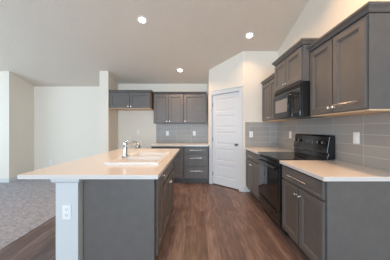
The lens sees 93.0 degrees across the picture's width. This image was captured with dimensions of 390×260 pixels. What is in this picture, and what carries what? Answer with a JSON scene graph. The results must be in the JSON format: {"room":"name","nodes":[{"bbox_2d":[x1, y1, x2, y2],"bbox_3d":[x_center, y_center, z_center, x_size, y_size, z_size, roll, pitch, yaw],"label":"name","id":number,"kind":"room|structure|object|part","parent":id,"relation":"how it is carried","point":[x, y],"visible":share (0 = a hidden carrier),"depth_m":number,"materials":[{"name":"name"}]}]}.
{"room":"kitchen","nodes":[
{"label":"kitchen","id":0,"kind":"room"},
{"bbox_2d":[0,71,3,178],"bbox_3d":[-5.383,-0.051,4.465,1.633,2.663,0.110,0,0,0],"label":"wall","id":1,"kind":"structure","parent":0,"point":[1,72],"depth_m":4.41,"materials":[{"name":"paint"}]},
{"bbox_2d":[0,179,8,182],"bbox_3d":[-5.329,1.227,4.403,1.743,0.094,0.014,0,0,0],"label":"baseboard","id":2,"kind":"structure","parent":1,"relation":"attached to","point":[1,180],"depth_m":4.40,"materials":[{"name":"white paint"}]},
{"bbox_2d":[4,71,33,178],"bbox_3d":[-4.512,-0.051,4.808,0.110,2.663,0.795,0,0,0],"label":"wall","id":3,"kind":"structure","parent":0,"point":[18,93],"depth_m":4.62,"materials":[{"name":"paint"}]},
{"bbox_2d":[9,177,19,181],"bbox_3d":[-4.450,1.227,4.739,0.014,0.094,0.685,0,0,0],"label":"baseboard","id":4,"kind":"structure","parent":3,"relation":"attached to","point":[13,178],"depth_m":4.50,"materials":[{"name":"white paint"}]},
{"bbox_2d":[0,179,55,249],"bbox_3d":[-4.189,1.327,-1.452,4.242,0.106,13.315,0,0,0],"label":"floor","id":5,"kind":"structure","parent":0,"point":[25,204],"depth_m":3.04,"materials":[{"name":"grey carpet"}]},
{"bbox_2d":[34,86,99,170],"bbox_3d":[-3.378,0.055,5.150,2.157,2.450,0.110,0,0,0],"label":"wall","id":6,"kind":"structure","parent":0,"point":[66,118],"depth_m":5.10,"materials":[{"name":"paint"}]},
{"bbox_2d":[56,181,83,259],"bbox_3d":[-1.075,0.864,2.300,0.186,0.832,1.520,0,0,0],"label":"wall","id":7,"kind":"structure","parent":0,"point":[69,232],"depth_m":1.54,"materials":[{"name":"white paint"}]},
{"bbox_2d":[62,205,70,218],"bbox_3d":[-1.073,0.691,1.535,0.072,0.120,0.009,0,0,0],"label":"wall outlet","id":8,"kind":"object","parent":7,"relation":"attached to","point":[66,209],"visible":1,"depth_m":1.53,"materials":[{"name":"white plastic"}]},
{"bbox_2d":[51,179,84,182],"bbox_3d":[-1.075,0.427,2.300,0.234,0.042,1.568,0,0,0],"label":"trim","id":9,"kind":"structure","parent":7,"relation":"on","point":[52,180],"depth_m":1.52,"materials":[{"name":"white paint"}]},
{"bbox_2d":[100,71,117,153],"bbox_3d":[-2.195,-0.051,4.808,0.210,2.663,0.795,0,0,0],"label":"wall","id":10,"kind":"structure","parent":0,"point":[108,117],"depth_m":4.41,"materials":[{"name":"paint"}]},
{"bbox_2d":[0,181,307,259],"bbox_3d":[-0.145,1.330,-1.475,3.845,0.100,13.270,0,0,0],"label":"floor","id":11,"kind":"structure","parent":0,"point":[207,221],"depth_m":2.27,"materials":[{"name":"brown wood"}]},
{"bbox_2d":[84,173,164,259],"bbox_3d":[-0.642,0.843,1.768,0.655,0.874,0.336,0,0,0],"label":"base cabinet","id":12,"kind":"object","parent":11,"relation":"on","point":[123,218],"visible":0.77,"depth_m":1.60,"materials":[{"name":"grey paint"}]},
{"bbox_3d":[-0.354,0.787,1.801,0.020,0.725,0.252,0,0,0],"label":"door","id":13,"kind":"part","parent":12,"relation":"part of","materials":[{"name":"grey paint"}]},
{"bbox_2d":[151,146,183,182],"bbox_3d":[-0.672,0.843,4.625,0.760,0.874,0.647,0,0,0],"label":"base cabinet","id":14,"kind":"object","parent":11,"relation":"on","point":[178,167],"visible":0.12,"depth_m":4.35,"materials":[{"name":"grey paint"}]},
{"bbox_3d":[-0.672,0.495,4.345,0.730,0.140,0.020,0,0,0],"label":"drawer","id":15,"kind":"part","parent":14,"relation":"part of","materials":[{"name":"grey paint"}]},
{"bbox_3d":[-0.485,0.868,4.345,0.361,0.565,0.020,0,0,0],"label":"door","id":16,"kind":"part","parent":14,"relation":"part of","materials":[{"name":"grey paint"}]},
{"bbox_2d":[150,143,208,145],"bbox_3d":[-0.383,0.388,4.630,1.365,0.036,0.640,0,0,0],"label":"countertop","id":17,"kind":"structure","parent":14,"relation":"on","point":[154,144],"depth_m":4.42,"materials":[{"name":"beige stone"}]},
{"bbox_2d":[163,159,173,236],"bbox_3d":[-0.642,0.843,2.396,0.655,0.874,0.913,0,0,0],"label":"base cabinet","id":18,"kind":"object","parent":11,"relation":"on","point":[168,180],"visible":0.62,"depth_m":2.32,"materials":[{"name":"grey paint"}]},
{"bbox_2d":[17,149,179,178],"bbox_3d":[-0.873,0.388,2.490,1.134,0.036,2.000,0,0,0],"label":"countertop","id":19,"kind":"structure","parent":18,"relation":"on","point":[91,167],"depth_m":1.69,"materials":[{"name":"beige stone"}]},
{"bbox_2d":[121,136,140,157],"bbox_3d":[-0.805,0.215,2.320,0.219,0.266,0.230,0,0,0],"label":"kitchen faucet","id":20,"kind":"object","parent":19,"relation":"on","point":[125,144],"visible":1,"depth_m":2.30,"materials":[{"name":"silver metal"}]},
{"bbox_3d":[-0.799,0.188,2.320,0.164,0.084,0.052,0,0,0],"label":"spout","id":21,"kind":"part","parent":20,"relation":"part of","materials":[{"name":"silver metal"}]},
{"bbox_2d":[104,153,169,164],"bbox_3d":[-0.665,0.459,2.320,0.560,0.222,0.840,0,0,0],"label":"sink","id":22,"kind":"object","parent":19,"relation":"in","point":[133,158],"visible":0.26,"depth_m":2.31,"materials":[{"name":"white ceramic"}]},
{"bbox_3d":[-0.638,0.459,2.134,0.451,0.222,0.352,0,0,0],"label":"bowl","id":23,"kind":"part","parent":22,"relation":"part of","materials":[{"name":"white ceramic"}]},
{"bbox_3d":[-0.638,0.459,2.520,0.451,0.222,0.380,0,0,0],"label":"bowl","id":24,"kind":"part","parent":22,"relation":"part of","materials":[{"name":"white ceramic"}]},
{"bbox_3d":[-0.354,0.883,2.171,0.020,0.534,0.438,0,0,0],"label":"door","id":25,"kind":"part","parent":18,"relation":"part of","materials":[{"name":"grey paint"}]},
{"bbox_3d":[-0.354,0.502,2.396,0.020,0.155,0.887,0,0,0],"label":"false drawer","id":26,"kind":"part","parent":18,"relation":"part of","materials":[{"name":"grey paint"}]},
{"bbox_3d":[-0.354,0.883,2.621,0.020,0.534,0.438,0,0,0],"label":"door","id":27,"kind":"part","parent":18,"relation":"part of","materials":[{"name":"grey paint"}]},
{"bbox_2d":[184,146,207,182],"bbox_3d":[0.000,0.843,4.625,0.578,0.874,0.647,0,0,0],"label":"base cabinet","id":28,"kind":"object","parent":11,"relation":"on","point":[195,157],"visible":0.94,"depth_m":4.34,"materials":[{"name":"grey paint"}]},
{"bbox_3d":[0.000,1.012,4.345,0.548,0.275,0.020,0,0,0],"label":"drawer","id":29,"kind":"part","parent":28,"relation":"part of","materials":[{"name":"grey paint"}]},
{"bbox_3d":[0.000,0.720,4.345,0.548,0.280,0.020,0,0,0],"label":"drawer","id":30,"kind":"part","parent":28,"relation":"part of","materials":[{"name":"grey paint"}]},
{"bbox_3d":[0.000,0.495,4.345,0.548,0.140,0.020,0,0,0],"label":"drawer","id":31,"kind":"part","parent":28,"relation":"part of","materials":[{"name":"grey paint"}]},
{"bbox_2d":[246,150,260,201],"bbox_3d":[1.315,0.843,3.361,0.679,0.874,0.803,0,0,0],"label":"base cabinet","id":32,"kind":"object","parent":11,"relation":"on","point":[252,165],"visible":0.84,"depth_m":3.31,"materials":[{"name":"grey paint"}]},
{"bbox_3d":[1.020,0.868,3.557,0.020,0.565,0.384,0,0,0],"label":"door","id":33,"kind":"part","parent":32,"relation":"part of","materials":[{"name":"grey paint"}]},
{"bbox_3d":[1.020,0.495,3.360,0.020,0.140,0.767,0,0,0],"label":"drawer","id":34,"kind":"part","parent":32,"relation":"part of","materials":[{"name":"grey paint"}]},
{"bbox_3d":[1.020,0.868,3.162,0.020,0.565,0.384,0,0,0],"label":"door","id":35,"kind":"part","parent":32,"relation":"part of","materials":[{"name":"grey paint"}]},
{"bbox_2d":[245,147,297,153],"bbox_3d":[1.322,0.388,3.356,0.670,0.036,0.797,0,0,0],"label":"countertop","id":36,"kind":"structure","parent":32,"relation":"on","point":[256,150],"depth_m":3.34,"materials":[{"name":"beige stone"}]},
{"bbox_2d":[256,134,334,234],"bbox_3d":[1.300,0.677,2.574,0.707,1.205,0.757,0,0,0],"label":"electric range","id":37,"kind":"object","parent":11,"relation":"on","point":[321,146],"visible":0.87,"depth_m":2.44,"materials":[{"name":"black metal"}]},
{"bbox_3d":[0.971,0.480,2.574,0.050,0.024,0.657,0,0,0],"label":"handle","id":38,"kind":"part","parent":37,"relation":"part of","materials":[{"name":"black metal"}]},
{"bbox_3d":[1.015,1.091,2.574,0.030,0.167,0.745,0,0,0],"label":"storage drawer","id":39,"kind":"part","parent":37,"relation":"part of","materials":[{"name":"black metal"}]},
{"bbox_3d":[1.012,0.705,2.574,0.034,0.580,0.745,0,0,0],"label":"oven door","id":40,"kind":"part","parent":37,"relation":"part of","materials":[{"name":"black glass"}]},
{"bbox_2d":[258,152,325,160],"bbox_3d":[1.272,0.373,2.574,0.567,0.024,0.757,0,0,0],"label":"cooktop","id":41,"kind":"object","parent":37,"relation":"in","point":[277,156],"depth_m":2.44,"materials":[{"name":"black glass"}]},
{"bbox_2d":[282,165,389,259],"bbox_3d":[1.315,0.843,1.819,0.679,0.874,0.739,0,0,0],"label":"base cabinet","id":42,"kind":"object","parent":11,"relation":"on","point":[326,220],"visible":0.94,"depth_m":1.45,"materials":[{"name":"grey paint"}]},
{"bbox_3d":[1.020,0.868,2.004,0.020,0.565,0.344,0,0,0],"label":"door","id":43,"kind":"part","parent":42,"relation":"part of","materials":[{"name":"grey paint"}]},
{"bbox_3d":[1.020,0.495,1.826,0.020,0.140,0.700,0,0,0],"label":"drawer","id":44,"kind":"part","parent":42,"relation":"part of","materials":[{"name":"grey paint"}]},
{"bbox_3d":[1.020,0.868,1.648,0.020,0.565,0.344,0,0,0],"label":"door","id":45,"kind":"part","parent":42,"relation":"part of","materials":[{"name":"grey paint"}]},
{"bbox_2d":[280,160,389,180],"bbox_3d":[1.322,0.388,1.809,0.670,0.036,0.758,0,0,0],"label":"countertop","id":46,"kind":"structure","parent":42,"relation":"on","point":[324,170],"depth_m":1.65,"materials":[{"name":"beige stone"}]},
{"bbox_3d":[1.343,0.843,1.456,0.625,0.874,0.013,0,0,0],"label":"panel","id":47,"kind":"part","parent":42,"relation":"part of","materials":[{"name":"grey paint"}]},
{"bbox_2d":[0,0,308,85],"bbox_3d":[-2.267,-2.003,-1.452,8.087,1.734,13.315,0,0,0],"label":"ceiling","id":48,"kind":"structure","parent":0,"point":[43,42],"depth_m":3.40,"materials":[{"name":"paint"}]},
{"bbox_2d":[137,15,147,23],"bbox_3d":[-0.888,-1.800,3.058,0.169,0.055,0.163,0,0,5],"label":"recessed light","id":49,"kind":"object","parent":48,"relation":"in","point":[141,19],"visible":1,"depth_m":3.05,"materials":[{"name":"white plastic"}]},
{"bbox_2d":[245,32,253,38],"bbox_3d":[0.975,-1.703,3.373,0.169,0.055,0.163,0,0,5],"label":"recessed light","id":50,"kind":"object","parent":48,"relation":"in","point":[249,35],"visible":1,"depth_m":3.37,"materials":[{"name":"white plastic"}]},
{"bbox_2d":[118,84,206,148],"bbox_3d":[-0.211,0.034,5.015,3.757,2.492,0.110,0,0,0],"label":"wall","id":51,"kind":"structure","parent":0,"point":[129,122],"depth_m":4.96,"materials":[{"name":"paint"}]},
{"bbox_2d":[109,90,153,110],"bbox_3d":[-1.571,-0.713,4.680,1.025,0.435,0.560,0,0,0],"label":"upper cabinet","id":52,"kind":"object","parent":51,"relation":"attached to","point":[120,100],"visible":0.94,"depth_m":4.44,"materials":[{"name":"grey paint"}]},
{"bbox_3d":[-1.835,-0.686,4.439,0.472,0.347,0.020,0,0,0],"label":"door","id":53,"kind":"part","parent":52,"relation":"part of","materials":[{"name":"grey paint"}]},
{"bbox_3d":[-1.571,-0.907,4.684,1.025,0.046,0.553,0,0,0],"label":"crown moulding","id":54,"kind":"part","parent":52,"relation":"part of","materials":[{"name":"grey paint"}]},
{"bbox_3d":[-1.593,-0.501,4.705,0.981,0.012,0.509,0,0,0],"label":"panel","id":55,"kind":"part","parent":52,"relation":"part of","materials":[{"name":"brown wood"}]},
{"bbox_3d":[-1.350,-0.686,4.439,0.472,0.347,0.020,0,0,0],"label":"door","id":56,"kind":"part","parent":52,"relation":"part of","materials":[{"name":"grey paint"}]},
{"bbox_2d":[153,92,183,123],"bbox_3d":[-0.691,-0.535,4.780,0.753,0.790,0.360,0,0,0],"label":"upper cabinet","id":57,"kind":"object","parent":51,"relation":"attached to","point":[168,106],"visible":0.95,"depth_m":4.64,"materials":[{"name":"grey paint"}]},
{"bbox_3d":[-0.875,-0.509,4.639,0.358,0.702,0.020,0,0,0],"label":"door","id":58,"kind":"part","parent":57,"relation":"part of","materials":[{"name":"grey paint"}]},
{"bbox_3d":[-0.691,-0.907,4.784,0.753,0.046,0.353,0,0,0],"label":"crown moulding","id":59,"kind":"part","parent":57,"relation":"part of","materials":[{"name":"grey paint"}]},
{"bbox_3d":[-0.691,-0.146,4.806,0.751,0.012,0.309,0,0,0],"label":"panel","id":60,"kind":"part","parent":57,"relation":"part of","materials":[{"name":"grey paint"}]},
{"bbox_3d":[-0.506,-0.509,4.639,0.358,0.702,0.020,0,0,0],"label":"door","id":61,"kind":"part","parent":57,"relation":"part of","materials":[{"name":"grey paint"}]},
{"bbox_2d":[156,124,206,142],"bbox_3d":[-0.379,0.115,4.955,1.372,0.509,0.008,0,0,0],"label":"backsplash","id":62,"kind":"structure","parent":51,"relation":"attached to","point":[178,133],"depth_m":4.95,"materials":[{"name":"grey tile"}]},
{"bbox_2d":[184,92,206,123],"bbox_3d":[-0.021,-0.535,4.780,0.578,0.790,0.360,0,0,0],"label":"upper cabinet","id":63,"kind":"object","parent":51,"relation":"attached to","point":[195,103],"visible":1,"depth_m":4.64,"materials":[{"name":"grey paint"}]},
{"bbox_3d":[-0.021,-0.907,4.784,0.578,0.046,0.353,0,0,0],"label":"crown moulding","id":64,"kind":"part","parent":63,"relation":"part of","materials":[{"name":"grey paint"}]},
{"bbox_2d":[207,74,208,180],"bbox_3d":[0.362,-0.058,4.665,0.110,2.675,0.590,0,0,0],"label":"wall","id":65,"kind":"structure","parent":0,"point":[208,74],"depth_m":4.54,"materials":[{"name":"paint"}]},
{"bbox_2d":[209,51,242,191],"bbox_3d":[0.669,-0.152,4.107,0.888,2.863,0.110,0,0,43],"label":"wall","id":66,"kind":"structure","parent":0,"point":[228,74],"depth_m":3.98,"materials":[{"name":"paint"}]},
{"bbox_2d":[212,92,238,188],"bbox_3d":[0.629,0.240,4.066,0.704,2.035,0.099,0,0,43],"label":"door","id":67,"kind":"structure","parent":66,"relation":"in","point":[225,138],"depth_m":4.05,"materials":[{"name":"white paint"}]},
{"bbox_2d":[209,86,241,191],"bbox_3d":[0.664,0.201,4.095,0.878,2.159,0.134,0,0,43],"label":"door frame","id":68,"kind":"structure","parent":66,"relation":"attached to","point":[239,88],"depth_m":4.10,"materials":[{"name":"white paint"}]},
{"bbox_2d":[243,51,277,191],"bbox_3d":[1.312,-0.152,3.819,0.711,2.863,0.110,0,0,0],"label":"wall","id":69,"kind":"structure","parent":0,"point":[257,65],"depth_m":3.76,"materials":[{"name":"paint"}]},
{"bbox_2d":[245,122,277,146],"bbox_3d":[1.329,0.115,3.759,0.657,0.509,0.008,0,0,0],"label":"backsplash","id":70,"kind":"structure","parent":69,"relation":"attached to","point":[265,134],"depth_m":3.75,"materials":[{"name":"grey tile"}]},
{"bbox_2d":[278,0,389,119],"bbox_3d":[1.722,-0.735,-1.520,0.110,4.030,13.180,0,0,0],"label":"wall","id":71,"kind":"structure","parent":0,"point":[317,17],"depth_m":2.52,"materials":[{"name":"paint"}]},
{"bbox_2d":[261,72,299,121],"bbox_3d":[1.488,-0.547,3.361,0.357,0.805,0.803,0,0,0],"label":"upper cabinet","id":72,"kind":"object","parent":71,"relation":"attached to","point":[268,88],"visible":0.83,"depth_m":3.42,"materials":[{"name":"grey paint"}]},
{"bbox_3d":[1.349,-0.514,3.557,0.020,0.702,0.384,0,0,0],"label":"door","id":73,"kind":"part","parent":72,"relation":"part of","materials":[{"name":"grey paint"}]},
{"bbox_3d":[1.492,-0.919,3.361,0.350,0.061,0.803,0,0,0],"label":"crown moulding","id":74,"kind":"part","parent":72,"relation":"part of","materials":[{"name":"grey paint"}]},
{"bbox_3d":[1.349,-0.514,3.162,0.020,0.702,0.384,0,0,0],"label":"door","id":75,"kind":"part","parent":72,"relation":"part of","materials":[{"name":"grey paint"}]},
{"bbox_3d":[1.514,-0.151,3.361,0.306,0.012,0.801,0,0,0],"label":"panel","id":76,"kind":"part","parent":72,"relation":"part of","materials":[{"name":"brown wood"}]},
{"bbox_2d":[272,38,317,92],"bbox_3d":[1.444,-0.817,2.574,0.447,0.490,0.845,0,0,0],"label":"upper cabinet","id":77,"kind":"object","parent":71,"relation":"attached to","point":[292,67],"visible":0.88,"depth_m":2.37,"materials":[{"name":"grey paint"}]},
{"bbox_3d":[1.260,-0.781,2.760,0.020,0.391,0.362,0,0,0],"label":"door","id":78,"kind":"part","parent":77,"relation":"part of","materials":[{"name":"grey paint"}]},
{"bbox_3d":[1.469,-0.578,2.574,0.396,0.012,0.759,0,0,0],"label":"panel","id":79,"kind":"part","parent":77,"relation":"part of","materials":[{"name":"grey paint"}]},
{"bbox_3d":[1.260,-0.781,2.387,0.020,0.391,0.362,0,0,0],"label":"door","id":80,"kind":"part","parent":77,"relation":"part of","materials":[{"name":"grey paint"}]},
{"bbox_3d":[1.447,-1.032,2.574,0.440,0.061,0.845,0,0,0],"label":"crown moulding","id":81,"kind":"part","parent":77,"relation":"part of","materials":[{"name":"grey paint"}]},
{"bbox_2d":[274,81,320,118],"bbox_3d":[1.421,-0.357,2.574,0.468,0.418,0.757,0,0,0],"label":"microwave oven","id":82,"kind":"object","parent":77,"relation":"attached to","point":[293,102],"visible":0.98,"depth_m":2.37,"materials":[{"name":"black metal"}]},
{"bbox_3d":[1.248,-0.328,2.663,0.028,0.340,0.571,0,0,0],"label":"door","id":83,"kind":"part","parent":82,"relation":"part of","materials":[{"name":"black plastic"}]},
{"bbox_3d":[1.213,-0.324,2.413,0.052,0.258,0.018,0,0,0],"label":"handle","id":84,"kind":"part","parent":82,"relation":"part of","materials":[{"name":"black plastic"}]},
{"bbox_3d":[1.249,-0.328,2.287,0.026,0.340,0.174,0,0,0],"label":"control panel","id":85,"kind":"part","parent":82,"relation":"part of","materials":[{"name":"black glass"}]},
{"bbox_2d":[278,112,389,171],"bbox_3d":[1.662,0.138,2.602,0.008,0.564,2.324,0,0,0],"label":"backsplash","id":86,"kind":"structure","parent":71,"relation":"attached to","point":[373,150],"depth_m":1.95,"materials":[{"name":"grey tile"}]},
{"bbox_2d":[353,132,359,143],"bbox_3d":[1.653,0.093,1.910,0.010,0.120,0.072,0,0,0],"label":"light switch","id":87,"kind":"object","parent":86,"relation":"attached to","point":[356,135],"visible":1,"depth_m":1.90,"materials":[{"name":"white plastic"}]},
{"bbox_2d":[307,1,389,116],"bbox_3d":[1.487,-0.560,1.821,0.360,0.830,0.820,0,0,0],"label":"upper cabinet","id":88,"kind":"object","parent":71,"relation":"attached to","point":[350,63],"visible":1,"depth_m":1.57,"materials":[{"name":"grey paint"}]},
{"bbox_3d":[1.349,-0.526,2.002,0.020,0.727,0.349,0,0,0],"label":"door","id":89,"kind":"part","parent":88,"relation":"part of","materials":[{"name":"grey paint"}]},
{"bbox_3d":[1.492,-0.945,1.821,0.350,0.061,0.820,0,0,0],"label":"crown moulding","id":90,"kind":"part","parent":88,"relation":"part of","materials":[{"name":"grey paint"}]},
{"bbox_3d":[1.349,-0.526,1.641,0.020,0.727,0.349,0,0,0],"label":"door","id":91,"kind":"part","parent":88,"relation":"part of","materials":[{"name":"grey paint"}]},
{"bbox_3d":[1.514,-0.151,1.821,0.306,0.012,0.734,0,0,0],"label":"panel","id":92,"kind":"part","parent":88,"relation":"part of","materials":[{"name":"brown wood"}]}
]}

